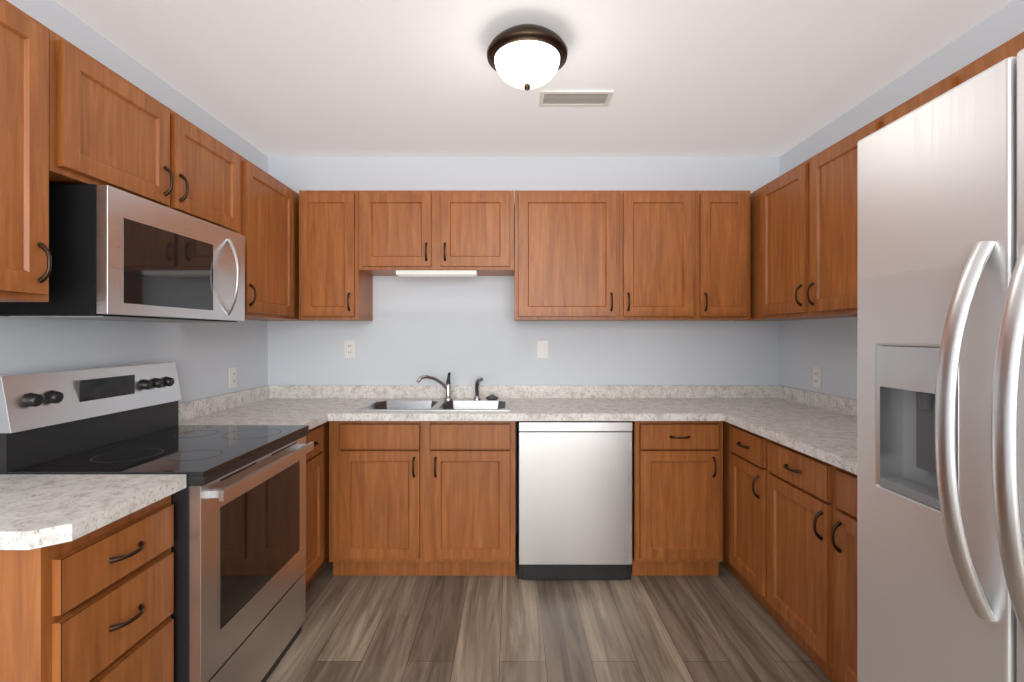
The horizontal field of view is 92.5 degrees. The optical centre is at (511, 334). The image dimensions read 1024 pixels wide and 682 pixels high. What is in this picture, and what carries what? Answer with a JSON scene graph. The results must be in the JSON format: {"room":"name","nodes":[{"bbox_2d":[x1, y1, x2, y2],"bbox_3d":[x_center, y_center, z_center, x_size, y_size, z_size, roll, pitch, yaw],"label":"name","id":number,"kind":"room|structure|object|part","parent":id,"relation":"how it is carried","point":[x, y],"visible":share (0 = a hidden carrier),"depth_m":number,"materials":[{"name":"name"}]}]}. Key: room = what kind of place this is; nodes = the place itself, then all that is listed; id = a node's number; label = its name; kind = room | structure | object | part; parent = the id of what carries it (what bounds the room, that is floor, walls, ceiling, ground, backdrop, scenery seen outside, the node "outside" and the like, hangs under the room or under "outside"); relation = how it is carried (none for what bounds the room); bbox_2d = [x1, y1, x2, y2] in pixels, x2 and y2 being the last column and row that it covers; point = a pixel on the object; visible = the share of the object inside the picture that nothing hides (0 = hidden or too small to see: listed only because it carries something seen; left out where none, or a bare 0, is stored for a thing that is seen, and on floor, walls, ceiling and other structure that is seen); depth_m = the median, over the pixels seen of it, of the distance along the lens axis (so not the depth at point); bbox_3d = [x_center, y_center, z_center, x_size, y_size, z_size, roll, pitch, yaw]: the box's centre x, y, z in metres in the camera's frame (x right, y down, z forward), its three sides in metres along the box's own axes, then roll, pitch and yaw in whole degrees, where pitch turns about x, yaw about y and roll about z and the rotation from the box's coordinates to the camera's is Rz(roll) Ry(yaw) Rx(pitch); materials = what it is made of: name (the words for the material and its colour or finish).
{"room":"kitchen","nodes":[
{"label":"kitchen","id":0,"kind":"room"},
{"bbox_2d":[0,0,267,402],"bbox_3d":[-1.650,0.073,0.405,0.100,2.480,5.610,0,0,0],"label":"wall","id":1,"kind":"structure","parent":0,"point":[204,357],"depth_m":2.12,"materials":[{"name":"white paint"}]},
{"bbox_2d":[0,0,51,301],"bbox_3d":[-1.421,-0.474,1.065,0.355,0.765,0.610,0,0,0],"label":"wall cabinet","id":2,"kind":"object","parent":1,"relation":"attached to","point":[25,262],"visible":1,"depth_m":1.29,"materials":[{"name":"brown wood"}]},
{"bbox_3d":[-1.261,-0.195,1.322,0.035,0.112,0.014,0,0,0],"label":"handle","id":3,"kind":"part","parent":2,"relation":"part of","materials":[{"name":"brown metal"}]},
{"bbox_2d":[0,184,244,322],"bbox_3d":[-1.370,-0.252,1.835,0.456,0.394,0.754,0,0,0],"label":"microwave","id":4,"kind":"object","parent":1,"relation":"attached to","point":[118,254],"visible":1,"depth_m":1.56,"materials":[{"name":"silver metal"}]},
{"bbox_3d":[-1.176,-0.246,2.071,0.067,0.325,0.050,0,0,0],"label":"handle","id":5,"kind":"part","parent":4,"relation":"part of","materials":[{"name":"silver metal"}]},
{"bbox_2d":[49,29,239,233],"bbox_3d":[-1.421,-0.659,1.851,0.355,0.395,0.958,0,0,0],"label":"wall cabinet","id":6,"kind":"object","parent":1,"relation":"attached to","point":[109,127],"visible":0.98,"depth_m":1.64,"materials":[{"name":"brown wood"}]},
{"bbox_3d":[-1.261,-0.565,1.841,0.035,0.112,0.098,0,0,0],"label":"handle","id":7,"kind":"part","parent":6,"relation":"part of","materials":[{"name":"brown metal"}]},
{"bbox_2d":[229,367,236,387],"bbox_3d":[-1.593,0.243,2.800,0.009,0.116,0.072,0,0,0],"label":"electrical outlet","id":8,"kind":"object","parent":1,"relation":"attached to","point":[232,377],"visible":1,"depth_m":2.79,"materials":[{"name":"white plastic"}]},
{"bbox_2d":[240,155,312,320],"bbox_3d":[-1.421,-0.474,2.770,0.355,0.765,0.876,0,0,0],"label":"wall cabinet","id":9,"kind":"object","parent":1,"relation":"attached to","point":[269,217],"visible":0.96,"depth_m":2.59,"materials":[{"name":"brown wood"}]},
{"bbox_3d":[-1.261,-0.195,2.383,0.035,0.112,0.014,0,0,0],"label":"handle","id":10,"kind":"part","parent":9,"relation":"part of","materials":[{"name":"brown metal"}]},
{"bbox_2d":[268,157,778,534],"bbox_3d":[0.075,0.073,3.260,3.550,2.480,0.100,0,0,0],"label":"wall","id":11,"kind":"structure","parent":0,"point":[466,330],"depth_m":3.21,"materials":[{"name":"white paint"}]},
{"bbox_2d":[299,190,372,320],"bbox_3d":[-1.087,-0.474,3.031,0.351,0.765,0.355,0,0,0],"label":"wall cabinet","id":12,"kind":"object","parent":11,"relation":"attached to","point":[335,283],"visible":1,"depth_m":2.89,"materials":[{"name":"brown wood"}]},
{"bbox_3d":[-0.958,-0.195,2.871,0.014,0.112,0.035,0,0,0],"label":"handle","id":13,"kind":"part","parent":12,"relation":"part of","materials":[{"name":"brown metal"}]},
{"bbox_2d":[344,340,355,357],"bbox_3d":[-1.060,0.093,3.203,0.072,0.116,0.009,0,0,0],"label":"electrical outlet","id":14,"kind":"object","parent":11,"relation":"attached to","point":[349,348],"visible":1,"depth_m":3.20,"materials":[{"name":"white plastic"}]},
{"bbox_2d":[359,190,513,276],"bbox_3d":[-0.449,-0.606,3.031,0.922,0.502,0.355,0,0,0],"label":"wall cabinet","id":15,"kind":"object","parent":11,"relation":"attached to","point":[437,273],"depth_m":2.89,"materials":[{"name":"brown wood"}]},
{"bbox_3d":[-0.449,-0.490,2.871,0.124,0.112,0.035,0,0,0],"label":"handle","id":16,"kind":"part","parent":15,"relation":"part of","materials":[{"name":"brown metal"}]},
{"bbox_3d":[-0.449,-0.622,3.031,0.922,0.470,0.355,0,0,0],"label":"mount","id":17,"kind":"part","parent":15,"relation":"part of","materials":[{"name":"brown wood"}]},
{"bbox_2d":[537,340,547,357],"bbox_3d":[0.200,0.093,3.203,0.072,0.116,0.011,0,0,0],"label":"light switch","id":18,"kind":"object","parent":11,"relation":"attached to","point":[542,348],"visible":1,"depth_m":3.20,"materials":[{"name":"white plastic"}]},
{"bbox_2d":[514,190,618,320],"bbox_3d":[0.326,-0.474,3.031,0.619,0.765,0.355,0,0,0],"label":"wall cabinet","id":19,"kind":"object","parent":11,"relation":"attached to","point":[566,255],"visible":1,"depth_m":2.89,"materials":[{"name":"brown wood"}]},
{"bbox_3d":[0.585,-0.195,2.871,0.014,0.112,0.035,0,0,0],"label":"handle","id":20,"kind":"part","parent":19,"relation":"part of","materials":[{"name":"brown metal"}]},
{"bbox_2d":[612,190,695,320],"bbox_3d":[0.863,-0.474,3.031,0.451,0.765,0.355,0,0,0],"label":"wall cabinet","id":21,"kind":"object","parent":11,"relation":"attached to","point":[657,255],"visible":0.98,"depth_m":2.89,"materials":[{"name":"brown wood"}]},
{"bbox_3d":[0.685,-0.195,2.871,0.014,0.112,0.035,0,0,0],"label":"handle","id":22,"kind":"part","parent":21,"relation":"part of","materials":[{"name":"brown metal"}]},
{"bbox_2d":[683,190,749,320],"bbox_3d":[1.252,-0.474,3.031,0.323,0.765,0.355,0,0,0],"label":"wall cabinet","id":23,"kind":"object","parent":11,"relation":"attached to","point":[722,255],"visible":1,"depth_m":2.89,"materials":[{"name":"brown wood"}]},
{"bbox_3d":[1.138,-0.195,2.871,0.014,0.112,0.035,0,0,0],"label":"handle","id":24,"kind":"part","parent":23,"relation":"part of","materials":[{"name":"brown metal"}]},
{"bbox_2d":[53,0,1013,156],"bbox_3d":[0.075,-1.197,0.405,3.550,0.060,5.810,0,0,0],"label":"ceiling","id":25,"kind":"structure","parent":0,"point":[423,78],"depth_m":2.14,"materials":[{"name":"white paint"}]},
{"bbox_2d":[487,24,567,90],"bbox_3d":[0.060,-1.067,1.940,0.320,0.197,0.320,0,0,0],"label":"ceiling light","id":26,"kind":"object","parent":25,"relation":"attached to","point":[526,57],"visible":1,"depth_m":1.85,"materials":[{"name":"white glass"}]},
{"bbox_2d":[539,90,613,106],"bbox_3d":[0.310,-1.162,2.410,0.350,0.008,0.150,0,0,0],"label":"ceiling vent","id":27,"kind":"object","parent":25,"relation":"in","point":[574,98],"visible":1,"depth_m":2.40,"materials":[{"name":"white plastic"}]},
{"bbox_2d":[266,535,832,681],"bbox_3d":[0.075,1.343,0.405,3.550,0.060,5.810,0,0,0],"label":"floor","id":28,"kind":"structure","parent":0,"point":[724,626],"depth_m":2.16,"materials":[{"name":"wood"}]},
{"bbox_2d":[0,495,173,681],"bbox_3d":[-1.278,0.884,1.251,0.640,0.858,0.402,0,0,0],"label":"base cabinet","id":29,"kind":"object","parent":28,"relation":"on","point":[97,605],"visible":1,"depth_m":1.17,"materials":[{"name":"brown wood"}]},
{"bbox_2d":[0,474,185,549],"bbox_3d":[-1.281,0.390,1.241,0.633,0.124,0.422,0,0,0],"label":"countertop","id":30,"kind":"structure","parent":29,"relation":"on","point":[40,510],"depth_m":1.22,"materials":[{"name":"stone"}]},
{"bbox_3d":[-0.976,0.780,1.255,0.035,0.464,0.112,0,0,0],"label":"handle","id":31,"kind":"part","parent":29,"relation":"part of","materials":[{"name":"brown metal"}]},
{"bbox_2d":[0,362,313,681],"bbox_3d":[-1.228,0.718,1.835,0.695,1.190,0.756,0,0,0],"label":"range","id":32,"kind":"object","parent":28,"relation":"on","point":[238,548],"visible":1,"depth_m":1.69,"materials":[{"name":"silver metal"}]},
{"bbox_3d":[-1.493,0.202,1.830,0.035,0.044,0.642,0,0,0],"label":"knob","id":33,"kind":"part","parent":32,"relation":"part of","materials":[{"name":"black plastic"}]},
{"label":"panel","id":34,"kind":"part","parent":32,"relation":"part of","materials":[{"name":"black glass"}]},
{"bbox_2d":[304,421,328,587],"bbox_3d":[-1.278,0.884,2.713,0.640,0.858,0.990,0,0,0],"label":"base cabinet","id":35,"kind":"object","parent":28,"relation":"on","point":[317,508],"visible":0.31,"depth_m":2.51,"materials":[{"name":"brown wood"}]},
{"bbox_2d":[179,393,335,429],"bbox_3d":[-1.268,0.390,2.389,0.660,0.124,0.341,0,0,0],"label":"countertop","id":36,"kind":"structure","parent":35,"relation":"on","point":[313,410],"depth_m":2.61,"materials":[{"name":"stone"}]},
{"bbox_3d":[-0.976,0.644,2.363,0.035,0.223,0.200,0,0,0],"label":"handle","id":37,"kind":"part","parent":35,"relation":"part of","materials":[{"name":"brown metal"}]},
{"bbox_2d":[329,421,514,575],"bbox_3d":[-0.480,0.884,2.888,0.996,0.858,0.640,0,0,0],"label":"base cabinet","id":38,"kind":"object","parent":28,"relation":"on","point":[421,498],"visible":0.9,"depth_m":2.61,"materials":[{"name":"brown wood"}]},
{"bbox_3d":[-0.463,0.700,2.586,0.129,0.112,0.035,0,0,0],"label":"handle","id":39,"kind":"part","parent":38,"relation":"part of","materials":[{"name":"brown metal"}]},
{"bbox_2d":[232,385,817,420],"bbox_3d":[0.075,0.390,2.884,3.346,0.124,0.648,0,0,0],"label":"countertop","id":40,"kind":"structure","parent":38,"relation":"on","point":[527,402],"depth_m":3.09,"materials":[{"name":"stone"}]},
{"bbox_2d":[355,399,509,410],"bbox_3d":[-0.430,0.489,2.885,0.840,0.165,0.466,0,0,0],"label":"sink","id":41,"kind":"object","parent":40,"relation":"in","point":[436,405],"visible":0.33,"depth_m":3.02,"materials":[{"name":"silver metal"}]},
{"bbox_2d":[416,372,452,399],"bbox_3d":[-0.472,0.321,3.016,0.204,0.171,0.184,0,0,0],"label":"faucet","id":42,"kind":"object","parent":41,"relation":"on","point":[447,386],"visible":1,"depth_m":3.05,"materials":[{"name":"silver metal"}]},
{"bbox_2d":[473,377,482,399],"bbox_3d":[-0.212,0.335,3.072,0.064,0.143,0.068,0,0,0],"label":"sprayer","id":43,"kind":"object","parent":41,"relation":"on","point":[477,387],"visible":1,"depth_m":3.07,"materials":[{"name":"silver metal"}]},
{"bbox_2d":[486,394,498,399],"bbox_3d":[-0.125,0.389,3.070,0.082,0.034,0.081,0,0,0],"label":"strainer","id":44,"kind":"object","parent":41,"relation":"on","point":[492,397],"visible":1,"depth_m":3.04,"materials":[{"name":"grey metal"}]},
{"bbox_2d":[517,421,632,579],"bbox_3d":[0.337,0.885,2.895,0.606,0.855,0.610,0,0,0],"label":"dishwasher","id":45,"kind":"object","parent":28,"relation":"on","point":[574,500],"visible":0.83,"depth_m":2.60,"materials":[{"name":"silver metal"}]},
{"bbox_2d":[631,421,722,575],"bbox_3d":[0.892,0.884,2.888,0.472,0.858,0.640,0,0,0],"label":"base cabinet","id":46,"kind":"object","parent":28,"relation":"on","point":[677,498],"visible":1,"depth_m":2.61,"materials":[{"name":"brown wood"}]},
{"bbox_3d":[0.956,0.644,2.586,0.243,0.223,0.035,0,0,0],"label":"handle","id":47,"kind":"part","parent":46,"relation":"part of","materials":[{"name":"brown metal"}]},
{"bbox_2d":[723,421,780,624],"bbox_3d":[1.428,0.884,2.710,0.640,0.858,0.996,0,0,0],"label":"base cabinet","id":48,"kind":"object","parent":28,"relation":"on","point":[745,471],"visible":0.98,"depth_m":2.40,"materials":[{"name":"brown wood"}]},
{"bbox_3d":[1.126,0.644,2.356,0.035,0.223,0.202,0,0,0],"label":"handle","id":49,"kind":"part","parent":48,"relation":"part of","materials":[{"name":"brown metal"}]},
{"bbox_2d":[720,393,856,474],"bbox_3d":[1.425,0.390,1.901,0.646,0.124,1.318,0,0,0],"label":"countertop","id":50,"kind":"structure","parent":48,"relation":"on","point":[821,426],"depth_m":2.39,"materials":[{"name":"stone"}]},
{"bbox_2d":[767,439,842,681],"bbox_3d":[1.428,0.884,1.981,0.640,0.858,0.458,0,0,0],"label":"base cabinet","id":51,"kind":"object","parent":28,"relation":"on","point":[801,508],"visible":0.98,"depth_m":1.93,"materials":[{"name":"brown wood"}]},
{"bbox_3d":[1.126,0.644,1.916,0.035,0.223,0.242,0,0,0],"label":"handle","id":52,"kind":"part","parent":51,"relation":"part of","materials":[{"name":"brown metal"}]},
{"bbox_2d":[831,467,856,681],"bbox_3d":[1.428,0.884,1.496,0.640,0.858,0.508,0,0,0],"label":"base cabinet","id":53,"kind":"object","parent":28,"relation":"on","point":[844,531],"visible":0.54,"depth_m":1.67,"materials":[{"name":"brown wood"}]},
{"bbox_3d":[1.126,0.644,1.574,0.035,0.223,0.267,0,0,0],"label":"handle","id":54,"kind":"part","parent":53,"relation":"part of","materials":[{"name":"brown metal"}]},
{"bbox_2d":[857,49,1023,681],"bbox_3d":[1.259,0.404,0.776,0.942,1.818,0.912,0,0,0],"label":"fridge","id":55,"kind":"object","parent":28,"relation":"on","point":[940,388],"visible":1,"depth_m":0.97,"materials":[{"name":"silver metal"}]},
{"bbox_3d":[0.895,0.189,1.058,0.069,0.326,0.203,0,0,0],"label":"panel","id":56,"kind":"part","parent":55,"relation":"part of","materials":[{"name":"silver metal"}]},
{"bbox_3d":[0.830,0.173,0.848,0.084,0.688,0.146,0,0,0],"label":"handle","id":57,"kind":"part","parent":55,"relation":"part of","materials":[{"name":"silver metal"}]},
{"bbox_2d":[779,0,1023,399],"bbox_3d":[1.800,0.073,0.405,0.100,2.480,5.610,0,0,0],"label":"wall","id":58,"kind":"structure","parent":0,"point":[828,346],"depth_m":2.56,"materials":[{"name":"white paint"}]},
{"bbox_2d":[735,114,884,320],"bbox_3d":[1.571,-0.474,2.554,0.355,0.765,1.308,0,0,0],"label":"wall cabinet","id":59,"kind":"object","parent":58,"relation":"attached to","point":[803,240],"visible":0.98,"depth_m":2.38,"materials":[{"name":"brown wood"}]},
{"bbox_3d":[1.411,-0.195,2.365,0.035,0.112,0.110,0,0,0],"label":"handle","id":60,"kind":"part","parent":59,"relation":"part of","materials":[{"name":"brown metal"}]},
{"bbox_2d":[813,367,821,387],"bbox_3d":[1.743,0.243,2.800,0.009,0.116,0.072,0,0,0],"label":"electrical outlet","id":61,"kind":"object","parent":58,"relation":"attached to","point":[817,377],"visible":1,"depth_m":2.79,"materials":[{"name":"white plastic"}]},
{"bbox_2d":[884,32,1023,126],"bbox_3d":[1.571,-0.474,1.570,0.355,0.765,0.656,0,0,0],"label":"wall cabinet","id":62,"kind":"object","parent":58,"relation":"attached to","point":[1013,47],"depth_m":1.58,"materials":[{"name":"brown wood"}]}
]}

